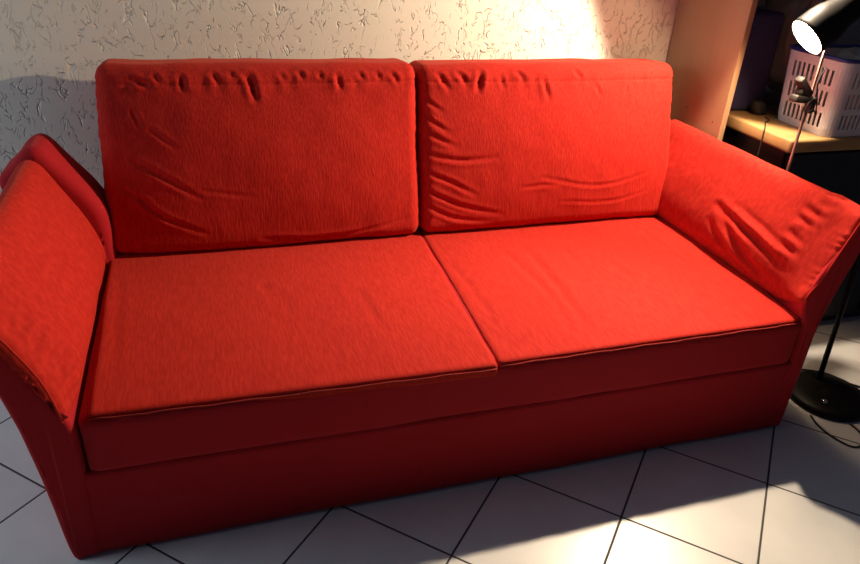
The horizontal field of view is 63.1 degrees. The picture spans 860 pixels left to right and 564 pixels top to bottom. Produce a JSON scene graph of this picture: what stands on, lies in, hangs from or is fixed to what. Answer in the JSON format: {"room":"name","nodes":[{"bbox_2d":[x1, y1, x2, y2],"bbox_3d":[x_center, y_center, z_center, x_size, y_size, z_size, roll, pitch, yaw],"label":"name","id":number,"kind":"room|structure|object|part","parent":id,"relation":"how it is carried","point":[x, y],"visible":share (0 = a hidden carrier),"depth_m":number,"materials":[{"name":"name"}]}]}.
{"room":"living room","nodes":[
{"label":"living room","id":0,"kind":"room"},
{"bbox_2d":[0,0,775,193],"bbox_3d":[-0.550,-1.051,2.127,7.400,2.500,0.100,-6,30,-16],"label":"wall","id":1,"kind":"structure","parent":0,"point":[51,51],"depth_m":2.22,"materials":[{"name":"white paint"}]},
{"bbox_2d":[0,316,859,563],"bbox_3d":[0.068,1.170,0.778,7.400,0.050,4.795,-6,30,-16],"label":"floor","id":2,"kind":"structure","parent":0,"point":[788,492],"depth_m":1.80,"materials":[{"name":"tile"}]},
{"bbox_2d":[0,58,859,559],"bbox_3d":[-0.041,-0.108,2.100,2.233,0.938,1.099,-6,30,-16],"label":"sofa","id":3,"kind":"object","parent":2,"relation":"on","point":[288,287],"visible":1,"depth_m":1.96,"materials":[{"name":"red fabric"}]},
{"bbox_3d":[-0.938,0.135,1.792,0.165,0.708,0.862,-6,30,-16],"label":"arm frame","id":4,"kind":"part","parent":3,"relation":"part of","materials":[{"name":"red fabric"}]},
{"bbox_2d":[95,58,418,252],"bbox_3d":[-0.513,-0.406,2.188,0.953,0.550,0.332,-6,30,-16],"label":"cushion","id":5,"kind":"object","parent":3,"relation":"on","point":[200,155],"depth_m":2.07,"materials":[{"name":"red fabric"}]},
{"bbox_2d":[88,230,497,418],"bbox_3d":[-0.384,0.067,1.913,0.962,0.056,0.816,-6,30,-16],"label":"seat cushion","id":6,"kind":"object","parent":3,"relation":"on","point":[262,329],"depth_m":1.77,"materials":[{"name":"red fabric"}]},
{"bbox_3d":[0.025,0.051,2.122,1.876,0.155,0.931,-6,30,-16],"label":"rail","id":7,"kind":"part","parent":3,"relation":"part of","materials":[{"name":"red fabric"}]},
{"bbox_2d":[409,58,672,231],"bbox_3d":[0.394,-0.491,2.453,0.952,0.543,0.321,-6,30,-16],"label":"cushion","id":8,"kind":"object","parent":3,"relation":"on","point":[501,145],"depth_m":2.33,"materials":[{"name":"red fabric"}]},
{"bbox_2d":[420,215,800,366],"bbox_3d":[0.519,-0.025,2.185,0.985,0.056,0.805,-6,30,-16],"label":"seat cushion","id":9,"kind":"object","parent":3,"relation":"on","point":[601,290],"depth_m":2.04,"materials":[{"name":"red fabric"}]},
{"bbox_3d":[0.975,-0.062,2.352,0.150,0.703,0.861,-6,30,-16],"label":"arm frame","id":10,"kind":"part","parent":3,"relation":"part of","materials":[{"name":"red fabric"}]},
{"bbox_2d":[666,0,757,140],"bbox_3d":[1.238,-0.842,2.576,0.571,1.900,0.385,-6,30,-16],"label":"bookcase","id":11,"kind":"object","parent":2,"relation":"on","point":[709,38],"visible":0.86,"depth_m":2.47,"materials":[{"name":"brown wood"}]},
{"bbox_2d":[722,92,859,320],"bbox_3d":[1.617,-0.313,2.835,1.202,0.766,0.632,-6,30,-16],"label":"shelf","id":12,"kind":"object","parent":2,"relation":"on","point":[832,164],"visible":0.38,"depth_m":2.37,"materials":[{"name":"brown wood"}]},
{"bbox_2d":[730,7,784,109],"bbox_3d":[1.096,-0.809,2.530,0.211,0.337,0.205,-6,30,-16],"label":"bag","id":13,"kind":"object","parent":12,"relation":"on","point":[767,25],"visible":0.36,"depth_m":2.44,"materials":[{"name":"blue fabric"}]},
{"bbox_2d":[751,99,765,114],"bbox_3d":[1.170,-0.622,2.493,0.062,0.056,0.043,-6,30,-16],"label":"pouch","id":14,"kind":"object","parent":12,"relation":"on","point":[758,107],"visible":1,"depth_m":2.48,"materials":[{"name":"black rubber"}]},
{"bbox_2d":[757,117,768,157],"bbox_3d":[1.131,-0.229,2.565,0.017,0.722,0.174,16,31,21],"label":"power cable","id":15,"kind":"object","parent":12,"relation":"hanging from","point":[765,117],"visible":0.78,"depth_m":2.36,"materials":[{"name":"black rubber"}]},
{"bbox_2d":[764,0,859,93],"bbox_3d":[1.415,-0.916,2.597,0.409,0.459,0.241,-6,30,-16],"label":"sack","id":16,"kind":"object","parent":12,"relation":"on","point":[792,9],"visible":0.3,"depth_m":2.51,"materials":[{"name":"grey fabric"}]},
{"bbox_2d":[778,44,859,136],"bbox_3d":[1.456,-0.655,2.378,0.469,0.249,0.277,-6,30,-16],"label":"laundry basket","id":17,"kind":"object","parent":12,"relation":"on","point":[830,120],"visible":0.8,"depth_m":2.28,"materials":[{"name":"white plastic"}]},
{"bbox_2d":[820,47,859,108],"bbox_3d":[1.457,-0.681,2.369,0.302,0.217,0.158,-6,30,-16],"label":"crumpled cloth","id":18,"kind":"object","parent":17,"relation":"in","point":[853,53],"visible":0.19,"depth_m":2.31,"materials":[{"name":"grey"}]},
{"bbox_3d":[1.418,-0.151,2.519,0.560,0.660,0.014,-6,30,-16],"label":"door","id":19,"kind":"part","parent":12,"relation":"part of","materials":[{"name":"black paint"}]},
{"bbox_2d":[786,0,859,171],"bbox_3d":[1.117,-0.311,2.259,0.225,1.255,0.170,-6,30,-16],"label":"floor lamp","id":20,"kind":"object","parent":2,"relation":"on","point":[822,25],"visible":0.75,"depth_m":1.95,"materials":[{"name":"black metal"}]},
{"bbox_2d":[789,67,826,114],"bbox_3d":[1.149,-0.584,2.132,0.092,0.143,0.038,-6,30,-16],"label":"clamp","id":21,"kind":"object","parent":20,"relation":"attached to","point":[803,91],"visible":1,"depth_m":2.13,"materials":[{"name":"black metal"}]},
{"bbox_3d":[1.173,-0.580,2.127,0.050,0.143,0.012,-6,30,-16],"label":"cord","id":22,"kind":"part","parent":21,"relation":"part of","materials":[{"name":"black rubber"}]},
{"bbox_3d":[1.097,-0.714,1.999,0.073,0.077,0.092,-6,30,-16],"label":"bulb","id":23,"kind":"part","parent":20,"relation":"part of","materials":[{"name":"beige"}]},
{"bbox_3d":[1.151,-0.758,1.992,0.223,0.212,0.125,-6,30,-16],"label":"lamp shade","id":24,"kind":"part","parent":20,"relation":"part of","materials":[{"name":"black metal"}]},
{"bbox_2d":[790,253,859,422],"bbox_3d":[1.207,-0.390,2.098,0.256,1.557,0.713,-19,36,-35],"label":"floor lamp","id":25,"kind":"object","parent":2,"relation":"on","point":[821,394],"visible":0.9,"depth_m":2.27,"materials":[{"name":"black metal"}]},
{"bbox_2d":[820,398,827,403],"bbox_3d":[1.264,0.381,2.244,0.022,0.012,0.022,-6,30,-16],"label":"switch","id":26,"kind":"object","parent":25,"relation":"attached to","point":[822,400],"depth_m":2.24,"materials":[{"name":"silver metal"}]},
{"bbox_2d":[801,369,859,386],"bbox_3d":[1.434,0.339,2.407,0.557,0.006,0.074,7,29,7],"label":"cable","id":27,"kind":"object","parent":2,"relation":"on","point":[801,369],"visible":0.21,"depth_m":2.45,"materials":[{"name":"black plastic"}]},
{"bbox_2d":[810,415,859,447],"bbox_3d":[1.272,0.457,2.170,0.117,0.006,0.162,-6,30,-16],"label":"cable","id":28,"kind":"object","parent":2,"relation":"on","point":[811,416],"visible":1,"depth_m":2.15,"materials":[{"name":"black plastic"}]}
]}

